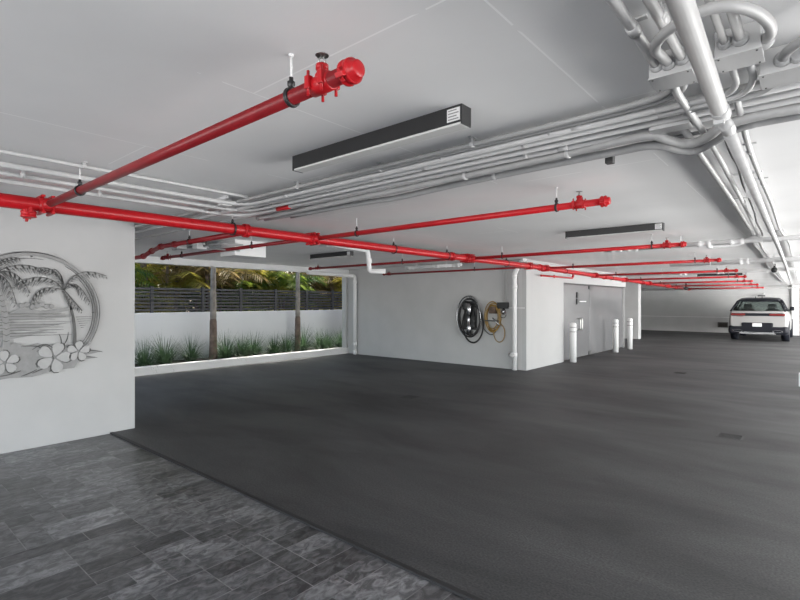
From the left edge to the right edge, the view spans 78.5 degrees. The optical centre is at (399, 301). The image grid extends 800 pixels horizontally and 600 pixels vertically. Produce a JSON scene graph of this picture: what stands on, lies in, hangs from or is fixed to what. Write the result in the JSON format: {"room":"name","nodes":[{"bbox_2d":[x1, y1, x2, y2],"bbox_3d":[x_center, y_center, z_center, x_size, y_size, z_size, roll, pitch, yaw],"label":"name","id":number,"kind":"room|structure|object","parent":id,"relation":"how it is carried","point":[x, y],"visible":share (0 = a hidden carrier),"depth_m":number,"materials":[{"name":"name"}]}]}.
{"room":"parking garage","nodes":[
{"label":"parking garage","id":0,"kind":"room"},
{"bbox_2d":[0,208,134,453],"bbox_3d":[-5.651,0.314,3.738,0.250,2.632,6.745,0,0,41],"label":"wall","id":1,"kind":"structure","parent":0,"point":[94,397],"depth_m":5.70,"materials":[{"name":"paint"}]},
{"bbox_2d":[0,252,106,379],"bbox_3d":[-4.041,0.141,5.404,0.037,1.388,1.474,0,0,41],"label":"relief","id":2,"kind":"object","parent":1,"relation":"attached to","point":[17,360],"visible":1,"depth_m":5.42,"materials":[{"name":"metal"}]},
{"bbox_2d":[0,351,18,373],"bbox_3d":[-4.197,0.639,5.199,0.008,0.244,0.250,0,0,40],"label":"flower","id":3,"kind":"object","parent":2,"relation":"on","point":[9,360],"depth_m":5.23,"materials":[{"name":"metal"}]},
{"bbox_2d":[38,343,70,371],"bbox_3d":[-3.904,0.627,5.542,0.008,0.331,0.321,0,0,40],"label":"flower","id":4,"kind":"object","parent":2,"relation":"on","point":[56,357],"depth_m":5.54,"materials":[{"name":"metal"}]},
{"bbox_2d":[67,341,89,359],"bbox_3d":[-3.752,0.571,5.720,0.008,0.227,0.229,0,0,40],"label":"flower","id":5,"kind":"object","parent":2,"relation":"on","point":[74,352],"depth_m":5.72,"materials":[{"name":"metal"}]},
{"bbox_2d":[0,434,466,599],"bbox_3d":[-0.483,1.612,-0.864,13.582,0.001,6.472,0,0,40],"label":"floor","id":6,"kind":"structure","parent":0,"point":[202,585],"depth_m":3.28,"materials":[{"name":"tile"}]},
{"bbox_2d":[135,346,339,366],"bbox_3d":[-6.931,1.590,10.193,1.060,0.220,18.500,0,0,41],"label":"soil","id":7,"kind":"structure","parent":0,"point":[234,356],"depth_m":12.61,"materials":[{"name":"soil"}]},
{"bbox_2d":[135,339,173,365],"bbox_3d":[-5.844,1.175,11.243,1.387,0.808,1.448,0,0,41],"label":"clump","id":8,"kind":"object","parent":7,"relation":"on","point":[142,361],"visible":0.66,"depth_m":11.15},
{"bbox_2d":[137,329,195,364],"bbox_3d":[-5.611,1.100,11.637,1.718,1.003,1.596,0,0,-34],"label":"clump","id":9,"kind":"object","parent":7,"relation":"on","point":[167,355],"visible":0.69,"depth_m":11.60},
{"bbox_2d":[172,335,208,361],"bbox_3d":[-5.261,1.161,12.315,1.416,0.848,1.386,0,0,-18],"label":"clump","id":10,"kind":"object","parent":7,"relation":"on","point":[193,357],"visible":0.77,"depth_m":12.25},
{"bbox_2d":[209,267,217,359],"bbox_3d":[-4.755,-1.217,12.478,3.510,5.513,3.546,0,0,41],"label":"palm tree","id":11,"kind":"object","parent":7,"relation":"on","point":[213,321],"visible":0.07,"depth_m":12.41,"materials":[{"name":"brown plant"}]},
{"bbox_2d":[196,327,252,359],"bbox_3d":[-4.556,1.134,12.760,1.566,0.912,1.635,0,0,-3],"label":"clump","id":12,"kind":"object","parent":7,"relation":"on","point":[225,352],"visible":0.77,"depth_m":12.65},
{"bbox_2d":[226,334,258,356],"bbox_3d":[-4.325,1.166,13.296,1.327,0.834,1.429,0,0,13],"label":"clump","id":13,"kind":"object","parent":7,"relation":"on","point":[240,347],"visible":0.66,"depth_m":13.17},
{"bbox_2d":[240,333,273,354],"bbox_3d":[-4.076,1.152,13.683,1.425,0.872,1.456,0,0,28],"label":"clump","id":14,"kind":"object","parent":7,"relation":"on","point":[257,349],"visible":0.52,"depth_m":13.56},
{"bbox_2d":[257,333,295,354],"bbox_3d":[-3.576,1.194,13.909,1.360,0.759,1.303,0,0,44],"label":"clump","id":15,"kind":"object","parent":7,"relation":"on","point":[277,349],"visible":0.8,"depth_m":13.80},
{"bbox_2d":[272,334,302,353],"bbox_3d":[-3.291,1.176,14.364,1.287,0.809,1.386,0,0,-31],"label":"clump","id":16,"kind":"object","parent":7,"relation":"on","point":[284,344],"visible":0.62,"depth_m":14.26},
{"bbox_2d":[294,272,300,350],"bbox_3d":[-3.086,-1.217,14.787,3.510,5.513,3.546,0,0,41],"label":"palm tree","id":17,"kind":"object","parent":7,"relation":"on","point":[297,304],"visible":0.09,"depth_m":14.73,"materials":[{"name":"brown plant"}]},
{"bbox_2d":[281,322,323,350],"bbox_3d":[-2.985,1.092,14.963,1.678,1.027,1.714,0,0,-15],"label":"clump","id":18,"kind":"object","parent":7,"relation":"on","point":[303,345],"visible":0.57,"depth_m":14.84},
{"bbox_2d":[305,330,335,349],"bbox_3d":[-2.469,1.168,15.193,1.480,0.826,1.418,0,0,0],"label":"clump","id":19,"kind":"object","parent":7,"relation":"on","point":[320,340],"visible":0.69,"depth_m":15.09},
{"bbox_2d":[311,330,339,348],"bbox_3d":[-2.342,1.171,15.542,1.407,0.821,1.307,0,0,16],"label":"clump","id":20,"kind":"object","parent":7,"relation":"on","point":[332,343],"visible":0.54,"depth_m":15.50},
{"bbox_2d":[135,310,341,363],"bbox_3d":[-7.410,0.983,10.602,0.200,1.435,18.500,0,0,41],"label":"wall","id":21,"kind":"structure","parent":0,"point":[182,325],"depth_m":13.59,"materials":[{"name":"white paint"}]},
{"bbox_2d":[135,286,341,312],"bbox_3d":[-7.413,-0.060,10.606,0.070,0.660,18.500,0,0,41],"label":"fence","id":22,"kind":"object","parent":21,"relation":"on","point":[202,299],"visible":0.52,"depth_m":13.74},
{"bbox_2d":[0,0,799,287],"bbox_3d":[6.938,-1.110,11.434,18.400,0.580,34.800,0,0,41],"label":"ceiling","id":23,"kind":"structure","parent":0,"point":[106,84],"depth_m":2.53,"materials":[{"name":"white paint"}]},
{"bbox_2d":[0,149,271,239],"bbox_3d":[-5.928,-0.978,4.428,6.834,0.046,7.234,0,0,41],"label":"conduit","id":24,"kind":"object","parent":23,"relation":"attached to","point":[83,165],"visible":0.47,"depth_m":3.84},
{"bbox_2d":[135,230,240,259],"bbox_3d":[-4.060,-0.846,7.784,6.116,0.316,0.171,0,0,42],"label":"pipe","id":25,"kind":"object","parent":23,"relation":"hanging from","point":[189,241],"visible":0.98,"depth_m":6.76,"materials":[{"name":"metal"}]},
{"bbox_2d":[46,52,364,206],"bbox_3d":[-1.569,-0.891,2.944,3.752,0.226,0.122,0,0,41],"label":"pipe","id":26,"kind":"object","parent":23,"relation":"hanging from","point":[350,71],"visible":0.97,"depth_m":2.09,"materials":[{"name":"metal"}]},
{"bbox_2d":[172,239,265,258],"bbox_3d":[-3.047,-0.874,8.000,1.624,0.257,0.946,0,0,-5],"label":"equipment box","id":27,"kind":"object","parent":23,"relation":"attached to","point":[259,252],"visible":0.81,"depth_m":7.92,"materials":[{"name":"white paint"}]},
{"bbox_2d":[160,236,296,259],"bbox_3d":[-2.838,-0.892,7.816,4.293,0.224,0.110,0,0,41],"label":"pipe","id":28,"kind":"object","parent":23,"relation":"hanging from","point":[251,245],"visible":0.96,"depth_m":7.58,"materials":[{"name":"metal"}]},
{"bbox_2d":[310,251,352,259],"bbox_3d":[-1.407,-0.951,9.986,1.222,0.102,0.088,0,0,41],"label":"ceiling light","id":29,"kind":"object","parent":23,"relation":"attached to","point":[343,253],"visible":0.99,"depth_m":9.91,"materials":[{"name":"black metal"}]},
{"bbox_2d":[312,255,349,259],"bbox_3d":[-1.407,-0.907,9.986,1.198,0.014,0.077,0,0,40],"label":"diffuser","id":30,"kind":"object","parent":29,"relation":"attached to","point":[320,256],"depth_m":10.00,"materials":[{"name":"grey"}]},
{"bbox_2d":[0,193,690,290],"bbox_3d":[4.274,-0.794,12.788,0.284,0.421,33.001,0,0,40],"label":"pipe","id":31,"kind":"object","parent":23,"relation":"hanging from","point":[28,206],"visible":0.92,"depth_m":5.50,"materials":[{"name":"metal"}]},
{"bbox_2d":[326,245,385,273],"bbox_3d":[-0.758,-0.760,8.495,0.324,0.494,1.240,0,0,41],"label":"drain pipe","id":32,"kind":"object","parent":23,"relation":"attached to","point":[368,257],"visible":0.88,"depth_m":8.84,"materials":[{"name":"white paint"}]},
{"bbox_2d":[308,254,449,269],"bbox_3d":[-0.534,-0.892,10.714,4.533,0.224,0.110,0,0,41],"label":"pipe","id":33,"kind":"object","parent":23,"relation":"hanging from","point":[440,259],"visible":0.98,"depth_m":10.56,"materials":[{"name":"metal"}]},
{"bbox_2d":[0,80,761,205],"bbox_3d":[-1.098,-0.960,0.021,6.898,0.082,6.806,0,0,41],"label":"conduit","id":34,"kind":"object","parent":23,"relation":"attached to","point":[651,110],"visible":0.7,"depth_m":3.40,"materials":[{"name":"metal"}]},
{"bbox_2d":[292,103,470,172],"bbox_3d":[-0.186,-0.951,2.946,1.382,0.102,0.088,0,0,41],"label":"ceiling light","id":35,"kind":"object","parent":23,"relation":"attached to","point":[457,117],"visible":1,"depth_m":2.80,"materials":[{"name":"black metal"}]},
{"bbox_2d":[0,88,799,211],"bbox_3d":[-1.145,-0.962,0.187,7.183,0.077,6.998,0,0,41],"label":"conduit","id":36,"kind":"object","parent":23,"relation":"attached to","point":[793,92],"visible":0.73,"depth_m":3.33,"materials":[{"name":"metal"}]},
{"bbox_2d":[0,95,799,216],"bbox_3d":[-1.218,-0.961,0.325,7.475,0.080,7.114,0,0,41],"label":"conduit","id":37,"kind":"object","parent":23,"relation":"attached to","point":[796,99],"visible":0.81,"depth_m":3.81,"materials":[{"name":"white metal"}]},
{"bbox_2d":[134,89,671,227],"bbox_3d":[-2.694,-0.968,5.511,10.345,0.066,0.285,0,0,41],"label":"conduit","id":38,"kind":"object","parent":23,"relation":"attached to","point":[663,94],"visible":0.81,"depth_m":2.95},
{"bbox_2d":[135,85,687,228],"bbox_3d":[-2.664,-0.968,5.515,10.385,0.066,0.330,0,0,41],"label":"conduit","id":39,"kind":"object","parent":23,"relation":"attached to","point":[683,88],"visible":0.36,"depth_m":2.94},
{"bbox_2d":[405,262,461,269],"bbox_3d":[0.816,-0.926,12.388,1.750,0.152,0.098,0,0,41],"label":"drain pipe","id":40,"kind":"object","parent":23,"relation":"attached to","point":[446,265],"visible":1,"depth_m":12.29,"materials":[{"name":"white paint"}]},
{"bbox_2d":[382,263,521,275],"bbox_3d":[1.210,-0.879,12.723,4.477,0.249,0.101,0,0,41],"label":"pipe","id":41,"kind":"object","parent":23,"relation":"hanging from","point":[474,269],"visible":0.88,"depth_m":12.56,"materials":[{"name":"metal"}]},
{"bbox_2d":[318,187,610,239],"bbox_3d":[0.302,-0.891,5.186,3.699,0.226,0.122,0,0,41],"label":"pipe","id":42,"kind":"object","parent":23,"relation":"hanging from","point":[603,201],"visible":1,"depth_m":4.67,"materials":[{"name":"metal"}]},
{"bbox_2d":[135,82,799,233],"bbox_3d":[-1.338,-0.965,4.746,13.400,0.073,0.101,0,0,41],"label":"conduit","id":43,"kind":"object","parent":23,"relation":"attached to","point":[797,84],"visible":0.35,"depth_m":3.12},
{"bbox_2d":[290,128,710,217],"bbox_3d":[1.389,-0.968,3.167,7.204,0.029,0.122,0,0,42],"label":"conduit","id":44,"kind":"object","parent":23,"relation":"attached to","point":[694,133],"visible":0.09,"depth_m":2.86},
{"bbox_2d":[256,103,799,220],"bbox_3d":[1.118,-0.935,3.082,7.503,0.132,0.269,0,0,41],"label":"conduit","id":45,"kind":"object","parent":23,"relation":"attached to","point":[791,109],"visible":0.9,"depth_m":3.06,"materials":[{"name":"metal"}]},
{"bbox_2d":[264,114,799,220],"bbox_3d":[1.252,-0.938,3.235,7.504,0.127,0.253,0,0,43],"label":"conduit","id":46,"kind":"object","parent":23,"relation":"attached to","point":[647,145],"visible":0.76,"depth_m":3.26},
{"bbox_2d":[475,234,686,259],"bbox_3d":[2.720,-0.891,8.132,3.569,0.226,0.122,0,0,41],"label":"pipe","id":47,"kind":"object","parent":23,"relation":"hanging from","point":[667,244],"visible":1,"depth_m":7.78,"materials":[{"name":"metal"}]},
{"bbox_2d":[565,222,664,238],"bbox_3d":[2.850,-0.951,6.586,1.252,0.102,0.088,0,0,41],"label":"ceiling light","id":48,"kind":"object","parent":23,"relation":"attached to","point":[652,227],"visible":1,"depth_m":6.52,"materials":[{"name":"black metal"}]},
{"bbox_2d":[566,229,662,238],"bbox_3d":[2.851,-0.907,6.587,1.228,0.014,0.077,0,0,40],"label":"diffuser","id":49,"kind":"object","parent":48,"relation":"attached to","point":[629,231],"depth_m":6.56,"materials":[{"name":"grey"}]},
{"bbox_2d":[605,0,659,67],"bbox_3d":[-0.999,-0.967,-0.409,0.079,0.069,6.281,0,0,41],"label":"conduit","id":50,"kind":"object","parent":23,"relation":"attached to","point":[631,25],"visible":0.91,"depth_m":1.70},
{"bbox_2d":[550,252,721,268],"bbox_3d":[4.920,-0.888,10.724,3.568,0.226,0.122,0,0,41],"label":"pipe","id":51,"kind":"object","parent":23,"relation":"hanging from","point":[706,259],"visible":1,"depth_m":10.45,"materials":[{"name":"metal"}]},
{"bbox_2d":[642,0,685,60],"bbox_3d":[-0.929,-0.967,-0.469,0.075,0.068,6.280,0,0,41],"label":"conduit","id":52,"kind":"object","parent":23,"relation":"attached to","point":[659,14],"visible":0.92,"depth_m":1.64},
{"bbox_2d":[599,266,737,275],"bbox_3d":[7.156,-0.856,13.417,3.487,0.226,0.122,0,0,41],"label":"pipe","id":53,"kind":"object","parent":23,"relation":"hanging from","point":[725,269],"visible":0.98,"depth_m":13.19,"materials":[{"name":"metal"}]},
{"bbox_2d":[649,115,692,134],"bbox_3d":[1.439,-0.959,2.601,0.190,0.087,0.105,0,0,41],"label":"junction box","id":54,"kind":"object","parent":23,"relation":"attached to","point":[684,124],"visible":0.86,"depth_m":2.58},
{"bbox_2d":[648,46,697,91],"bbox_3d":[1.108,-0.950,1.990,0.156,0.105,0.170,0,0,41],"label":"box","id":55,"kind":"object","parent":23,"relation":"attached to","point":[678,73],"visible":0.65,"depth_m":1.96,"materials":[{"name":"grey"}]},
{"bbox_2d":[650,0,777,66],"bbox_3d":[1.056,-0.922,1.681,0.369,0.081,0.445,0,0,41],"label":"conduit","id":56,"kind":"object","parent":55,"relation":"attached to","point":[754,11],"visible":0.93,"depth_m":1.55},
{"bbox_2d":[629,273,746,280],"bbox_3d":[9.063,-0.828,15.734,3.395,0.226,0.122,0,0,41],"label":"pipe","id":57,"kind":"object","parent":23,"relation":"hanging from","point":[737,275],"visible":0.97,"depth_m":15.51,"materials":[{"name":"metal"}]},
{"bbox_2d":[603,230,799,251],"bbox_3d":[5.615,-0.914,6.382,5.750,0.176,0.088,0,0,41],"label":"drain pipe","id":58,"kind":"object","parent":23,"relation":"attached to","point":[762,239],"visible":0.77,"depth_m":7.05,"materials":[{"name":"white paint"}]},
{"bbox_2d":[706,233,763,248],"bbox_3d":[4.869,-0.890,7.142,0.696,0.185,0.204,0,0,41],"label":"drain elbow","id":59,"kind":"object","parent":58,"relation":"attached to","point":[759,235],"visible":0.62,"depth_m":7.23,"materials":[{"name":"white paint"}]},
{"bbox_2d":[652,278,752,283],"bbox_3d":[11.064,-0.799,18.167,3.293,0.226,0.122,0,0,41],"label":"pipe","id":60,"kind":"object","parent":23,"relation":"hanging from","point":[743,280],"visible":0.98,"depth_m":18.02,"materials":[{"name":"metal"}]},
{"bbox_2d":[619,265,799,276],"bbox_3d":[9.523,-0.856,12.382,7.600,0.208,0.135,0,0,41],"label":"drain pipe","id":61,"kind":"object","parent":23,"relation":"attached to","point":[780,269],"visible":0.66,"depth_m":12.84,"materials":[{"name":"white paint"}]},
{"bbox_2d":[671,283,758,286],"bbox_3d":[13.170,-0.769,20.709,3.212,0.226,0.122,0,0,41],"label":"pipe","id":62,"kind":"object","parent":23,"relation":"hanging from","point":[749,284],"visible":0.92,"depth_m":20.46,"materials":[{"name":"metal"}]},
{"bbox_2d":[641,284,799,290],"bbox_3d":[18.349,-0.730,23.255,15.500,0.201,0.070,0,0,41],"label":"pipe","id":63,"kind":"object","parent":23,"relation":"hanging from","point":[793,287],"visible":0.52,"depth_m":24.85,"materials":[{"name":"metal"}]},
{"bbox_2d":[697,273,745,276],"bbox_3d":[10.277,-0.881,15.682,1.312,0.102,0.088,0,0,41],"label":"ceiling light","id":64,"kind":"object","parent":23,"relation":"attached to","point":[725,274],"visible":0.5,"depth_m":15.65,"materials":[{"name":"black metal"}]},
{"bbox_2d":[688,286,763,288],"bbox_3d":[15.665,-0.733,23.707,3.132,0.226,0.122,0,0,41],"label":"pipe","id":65,"kind":"object","parent":23,"relation":"hanging from","point":[757,286],"visible":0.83,"depth_m":23.45,"materials":[{"name":"metal"}]},
{"bbox_2d":[670,87,785,282],"bbox_3d":[8.586,-0.903,11.280,0.136,0.196,23.699,0,0,39],"label":"conduit","id":66,"kind":"object","parent":23,"relation":"attached to","point":[677,93],"visible":0.8,"depth_m":3.11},
{"bbox_2d":[665,0,791,283],"bbox_3d":[6.065,-0.848,7.902,0.242,0.309,28.110,0,0,39],"label":"vent pipe","id":67,"kind":"object","parent":23,"relation":"hanging from","point":[685,14],"visible":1,"depth_m":1.76,"materials":[{"name":"white paint"}]},
{"bbox_2d":[680,129,782,282],"bbox_3d":[8.724,-0.902,11.596,0.155,0.198,23.038,0,0,39],"label":"conduit","id":68,"kind":"object","parent":23,"relation":"attached to","point":[686,133],"visible":0.78,"depth_m":3.98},
{"bbox_2d":[669,254,799,266],"bbox_3d":[8.335,-0.892,9.451,5.600,0.190,0.123,0,0,41],"label":"drain pipe","id":69,"kind":"object","parent":23,"relation":"attached to","point":[797,258],"visible":0.85,"depth_m":10.33,"materials":[{"name":"white paint"}]},
{"bbox_2d":[724,140,762,235],"bbox_3d":[3.669,-0.935,5.086,0.044,0.050,6.706,0,0,38],"label":"conduit","id":70,"kind":"object","parent":23,"relation":"hanging from","point":[739,173],"visible":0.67,"depth_m":3.92,"materials":[{"name":"grey"}]},
{"bbox_2d":[714,21,774,73],"bbox_3d":[1.274,-0.950,1.812,0.180,0.105,0.165,0,0,41],"label":"box","id":71,"kind":"object","parent":23,"relation":"attached to","point":[733,55],"visible":0.78,"depth_m":1.79,"materials":[{"name":"grey"}]},
{"bbox_2d":[656,69,739,113],"bbox_3d":[1.366,-0.932,2.153,0.219,0.033,0.506,0,0,-3],"label":"conduit","id":72,"kind":"object","parent":71,"relation":"attached to","point":[734,74],"visible":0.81,"depth_m":2.25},
{"bbox_2d":[658,65,756,117],"bbox_3d":[1.412,-0.927,2.152,0.246,0.043,0.571,0,0,-5],"label":"conduit","id":73,"kind":"object","parent":71,"relation":"attached to","point":[751,70],"visible":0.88,"depth_m":2.18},
{"bbox_2d":[704,0,727,44],"bbox_3d":[-0.830,-0.954,-0.574,0.033,0.033,6.250,0,0,41],"label":"conduit","id":74,"kind":"object","parent":71,"relation":"attached to","point":[716,20],"visible":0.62,"depth_m":1.68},
{"bbox_2d":[726,13,744,40],"bbox_3d":[-0.790,-0.954,-0.608,0.034,0.041,6.250,0,0,40],"label":"conduit","id":75,"kind":"object","parent":71,"relation":"attached to","point":[735,21],"visible":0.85,"depth_m":1.67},
{"bbox_2d":[732,88,797,279],"bbox_3d":[8.302,-0.913,10.413,0.112,0.177,21.383,0,0,40],"label":"conduit","id":76,"kind":"object","parent":23,"relation":"attached to","point":[739,111],"visible":0.87,"depth_m":3.36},
{"bbox_2d":[758,44,799,89],"bbox_3d":[1.587,-0.950,1.920,0.286,0.105,0.185,0,0,41],"label":"box","id":77,"kind":"object","parent":23,"relation":"attached to","point":[773,73],"visible":0.78,"depth_m":1.94,"materials":[{"name":"grey"}]},
{"bbox_2d":[683,87,774,114],"bbox_3d":[1.517,-0.930,2.235,0.110,0.038,0.406,0,0,-30],"label":"conduit","id":78,"kind":"object","parent":77,"relation":"attached to","point":[750,95],"visible":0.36,"depth_m":2.20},
{"bbox_2d":[778,36,799,61],"bbox_3d":[1.462,-0.965,1.644,0.095,0.110,0.547,0,0,-1],"label":"conduit","id":79,"kind":"object","parent":77,"relation":"attached to","point":[784,55],"visible":1,"depth_m":1.80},
{"bbox_2d":[0,330,799,599],"bbox_3d":[6.919,1.615,11.450,18.350,0.030,34.800,0,0,41],"label":"floor","id":80,"kind":"structure","parent":0,"point":[605,475],"depth_m":5.01,"materials":[{"name":"concrete"}]},
{"bbox_2d":[110,432,482,599],"bbox_3d":[1.628,1.613,1.598,13.600,0.033,0.035,0,0,41],"label":"trim","id":81,"kind":"structure","parent":80,"relation":"on","point":[444,585],"depth_m":3.39,"materials":[{"name":"black rubber"}]},
{"bbox_2d":[570,322,576,361],"bbox_3d":[4.612,1.073,13.052,0.172,1.055,0.172,0,0,41],"label":"bollard","id":82,"kind":"object","parent":80,"relation":"on","point":[573,327],"visible":1,"depth_m":12.98,"materials":[{"name":"white paint"}]},
{"bbox_2d":[613,319,617,351],"bbox_3d":[6.889,1.073,15.657,0.172,1.055,0.172,0,0,41],"label":"bollard","id":83,"kind":"object","parent":80,"relation":"on","point":[615,321],"visible":1,"depth_m":15.58,"materials":[{"name":"metal"}]},
{"bbox_2d":[627,318,632,348],"bbox_3d":[7.817,1.073,16.666,0.172,1.055,0.172,0,0,41],"label":"bollard","id":84,"kind":"object","parent":80,"relation":"on","point":[629,320],"visible":1,"depth_m":16.61,"materials":[{"name":"metal"}]},
{"bbox_2d":[716,432,743,439],"bbox_3d":[3.938,1.599,5.842,0.260,0.009,0.260,0,0,41],"label":"floor drain","id":85,"kind":"object","parent":80,"relation":"on","point":[720,434],"visible":1,"depth_m":5.82,"materials":[{"name":"metal"}]},
{"bbox_2d":[728,296,793,340],"bbox_3d":[16.109,0.695,21.787,2.200,1.870,4.942,0,0,41],"label":"car","id":86,"kind":"object","parent":80,"relation":"on","point":[771,321],"visible":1,"depth_m":20.07,"materials":[{"name":"white paint"}]},
{"bbox_2d":[348,259,521,369],"bbox_3d":[0.631,0.310,13.565,6.060,2.640,0.250,0,0,41],"label":"wall","id":87,"kind":"structure","parent":0,"point":[405,316],"depth_m":13.19,"materials":[{"name":"paint"}]},
{"bbox_2d":[135,347,347,375],"bbox_3d":[-6.488,1.525,9.749,0.190,0.210,14.800,0,0,41],"label":"curb","id":88,"kind":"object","parent":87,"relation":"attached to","point":[205,364],"depth_m":12.28,"materials":[{"name":"white paint"}]},
{"bbox_2d":[135,255,348,273],"bbox_3d":[-6.480,-0.928,9.743,0.210,0.147,14.800,0,0,41],"label":"trim","id":89,"kind":"structure","parent":87,"relation":"attached to","point":[149,260],"depth_m":12.20,"materials":[{"name":"white paint"}]},
{"bbox_2d":[306,271,356,353],"bbox_3d":[-2.050,0.353,14.565,1.696,2.490,0.311,0,0,-39],"label":"downpipe","id":90,"kind":"object","parent":87,"relation":"attached to","point":[307,272],"visible":1,"depth_m":14.94,"materials":[{"name":"white paint"}]},
{"bbox_2d":[342,277,347,347],"bbox_3d":[-1.712,0.314,15.349,0.180,2.632,0.120,0,0,41],"label":"trim","id":91,"kind":"structure","parent":87,"relation":"attached to","point":[344,279],"depth_m":15.29,"materials":[{"name":"paint"}]},
{"bbox_2d":[456,295,494,342],"bbox_3d":[1.887,0.436,12.193,1.137,1.207,0.206,0,0,41],"label":"charger","id":92,"kind":"object","parent":87,"relation":"attached to","point":[469,319],"visible":0.99,"depth_m":12.25,"materials":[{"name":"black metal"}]},
{"bbox_2d":[484,301,504,342],"bbox_3d":[2.277,0.479,11.871,0.560,1.005,0.189,0,0,41],"label":"coil","id":93,"kind":"object","parent":87,"relation":"hanging from","point":[492,310],"visible":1,"depth_m":11.85,"materials":[{"name":"yellow rubber"}]},
{"bbox_2d":[497,260,508,317],"bbox_3d":[2.469,-0.304,11.759,0.280,1.388,0.110,0,0,41],"label":"outlet box","id":94,"kind":"object","parent":87,"relation":"attached to","point":[503,305],"visible":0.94,"depth_m":11.71,"materials":[{"name":"black metal"}]},
{"bbox_2d":[508,259,526,369],"bbox_3d":[2.651,0.278,11.507,0.685,2.639,0.260,0,0,41],"label":"downpipe","id":95,"kind":"object","parent":87,"relation":"attached to","point":[513,354],"visible":0.82,"depth_m":11.46,"materials":[{"name":"white paint"}]},
{"bbox_2d":[522,259,625,370],"bbox_3d":[5.368,0.310,14.446,0.240,2.640,7.738,0,0,41],"label":"wall","id":96,"kind":"structure","parent":0,"point":[542,297],"depth_m":12.18,"materials":[{"name":"white paint"}]},
{"bbox_2d":[564,283,624,359],"bbox_3d":[6.088,0.537,15.263,0.234,2.125,5.520,0,0,41],"label":"door","id":97,"kind":"structure","parent":96,"relation":"in","point":[593,318],"depth_m":15.00,"materials":[{"name":"grey metal"}]},
{"bbox_2d":[624,282,640,338],"bbox_3d":[9.265,0.340,22.334,3.080,2.580,0.400,0,0,41],"label":"wall","id":98,"kind":"structure","parent":0,"point":[632,291],"depth_m":21.34,"materials":[{"name":"paint"}]},
{"bbox_2d":[641,285,791,332],"bbox_3d":[16.053,0.365,26.433,8.480,2.530,0.250,0,0,41],"label":"wall","id":99,"kind":"structure","parent":0,"point":[705,312],"depth_m":26.33,"materials":[{"name":"paint"}]},
{"bbox_2d":[648,294,790,295],"bbox_3d":[15.931,-0.350,26.352,8.000,0.040,0.050,0,0,41],"label":"trim","id":100,"kind":"structure","parent":99,"relation":"attached to","point":[774,294],"depth_m":26.02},
{"bbox_2d":[792,285,798,334],"bbox_3d":[19.046,0.365,23.593,0.280,2.530,0.180,0,0,41],"label":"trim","id":101,"kind":"structure","parent":99,"relation":"attached to","point":[795,292],"depth_m":23.53,"materials":[{"name":"white paint"}]},
{"label":"outside","id":102,"kind":"structure","parent":0,"visible":0},
{"bbox_3d":[-17.872,1.725,34.991,47.370,0.250,130.000,0,0,40],"label":"garden","id":103,"kind":"object","parent":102,"visible":0},
{"bbox_2d":[135,263,163,301],"bbox_3d":[-7.905,0.244,12.520,3.588,2.821,3.290,0,0,41],"label":"areca palm","id":104,"kind":"object","parent":103,"relation":"on","point":[138,273],"visible":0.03,"depth_m":12.71,"materials":[{"name":"green plant"}]},
{"bbox_2d":[135,278,182,312],"bbox_3d":[-7.522,0.494,13.359,3.430,2.325,3.597,0,0,41],"label":"areca palm","id":105,"kind":"object","parent":103,"relation":"on","point":[151,280],"visible":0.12,"depth_m":13.14,"materials":[{"name":"green plant"}]},
{"bbox_2d":[135,263,224,308],"bbox_3d":[-6.714,-0.139,13.901,3.537,3.586,3.545,0,0,41],"label":"areca palm","id":106,"kind":"object","parent":103,"relation":"on","point":[154,267],"visible":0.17,"depth_m":13.67,"materials":[{"name":"green plant"}]},
{"bbox_2d":[147,264,268,311],"bbox_3d":[-5.880,0.165,14.843,3.396,2.978,3.491,0,0,-28],"label":"areca palm","id":107,"kind":"object","parent":103,"relation":"on","point":[230,275],"visible":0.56,"depth_m":14.21,"materials":[{"name":"green plant"}]},
{"bbox_2d":[171,280,278,311],"bbox_3d":[-5.579,0.452,15.454,3.338,2.406,3.639,0,0,41],"label":"areca palm","id":108,"kind":"object","parent":103,"relation":"on","point":[244,281],"visible":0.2,"depth_m":14.86,"materials":[{"name":"green plant"}]},
{"bbox_2d":[148,264,326,311],"bbox_3d":[-5.651,-1.180,20.622,2.214,6.092,28.489,0,0,41],"label":"hedge","id":109,"kind":"object","parent":103,"relation":"on","point":[149,264],"visible":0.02,"depth_m":17.69,"materials":[{"name":"green plant"}]},
{"bbox_2d":[220,268,294,310],"bbox_3d":[-5.017,0.075,15.977,3.567,3.158,3.365,0,0,18],"label":"areca palm","id":110,"kind":"object","parent":103,"relation":"on","point":[260,272],"visible":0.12,"depth_m":15.75,"materials":[{"name":"green plant"}]},
{"bbox_2d":[216,285,309,310],"bbox_3d":[-4.748,0.512,16.781,3.462,2.289,3.273,0,0,-17],"label":"areca palm","id":111,"kind":"object","parent":103,"relation":"on","point":[268,285],"visible":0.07,"depth_m":16.04,"materials":[{"name":"green plant"}]},
{"bbox_2d":[242,271,327,310],"bbox_3d":[-4.288,0.269,16.877,3.679,2.772,3.500,0,0,41],"label":"areca palm","id":112,"kind":"object","parent":103,"relation":"on","point":[280,280],"visible":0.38,"depth_m":16.27,"materials":[{"name":"green plant"}]},
{"bbox_2d":[266,270,340,309],"bbox_3d":[-3.316,0.169,18.223,3.315,2.969,3.452,0,0,41],"label":"areca palm","id":113,"kind":"object","parent":103,"relation":"on","point":[314,286],"visible":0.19,"depth_m":17.61,"materials":[{"name":"green plant"}]},
{"bbox_2d":[300,287,341,309],"bbox_3d":[-3.009,0.528,18.885,3.404,2.255,3.628,0,0,41],"label":"areca palm","id":114,"kind":"object","parent":103,"relation":"on","point":[325,287],"visible":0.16,"depth_m":18.15,"materials":[{"name":"green plant"}]},
{"bbox_2d":[313,275,341,309],"bbox_3d":[-2.136,0.226,18.845,3.312,2.856,3.323,0,0,41],"label":"areca palm","id":115,"kind":"object","parent":103,"relation":"on","point":[338,279],"visible":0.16,"depth_m":18.05,"materials":[{"name":"green plant"}]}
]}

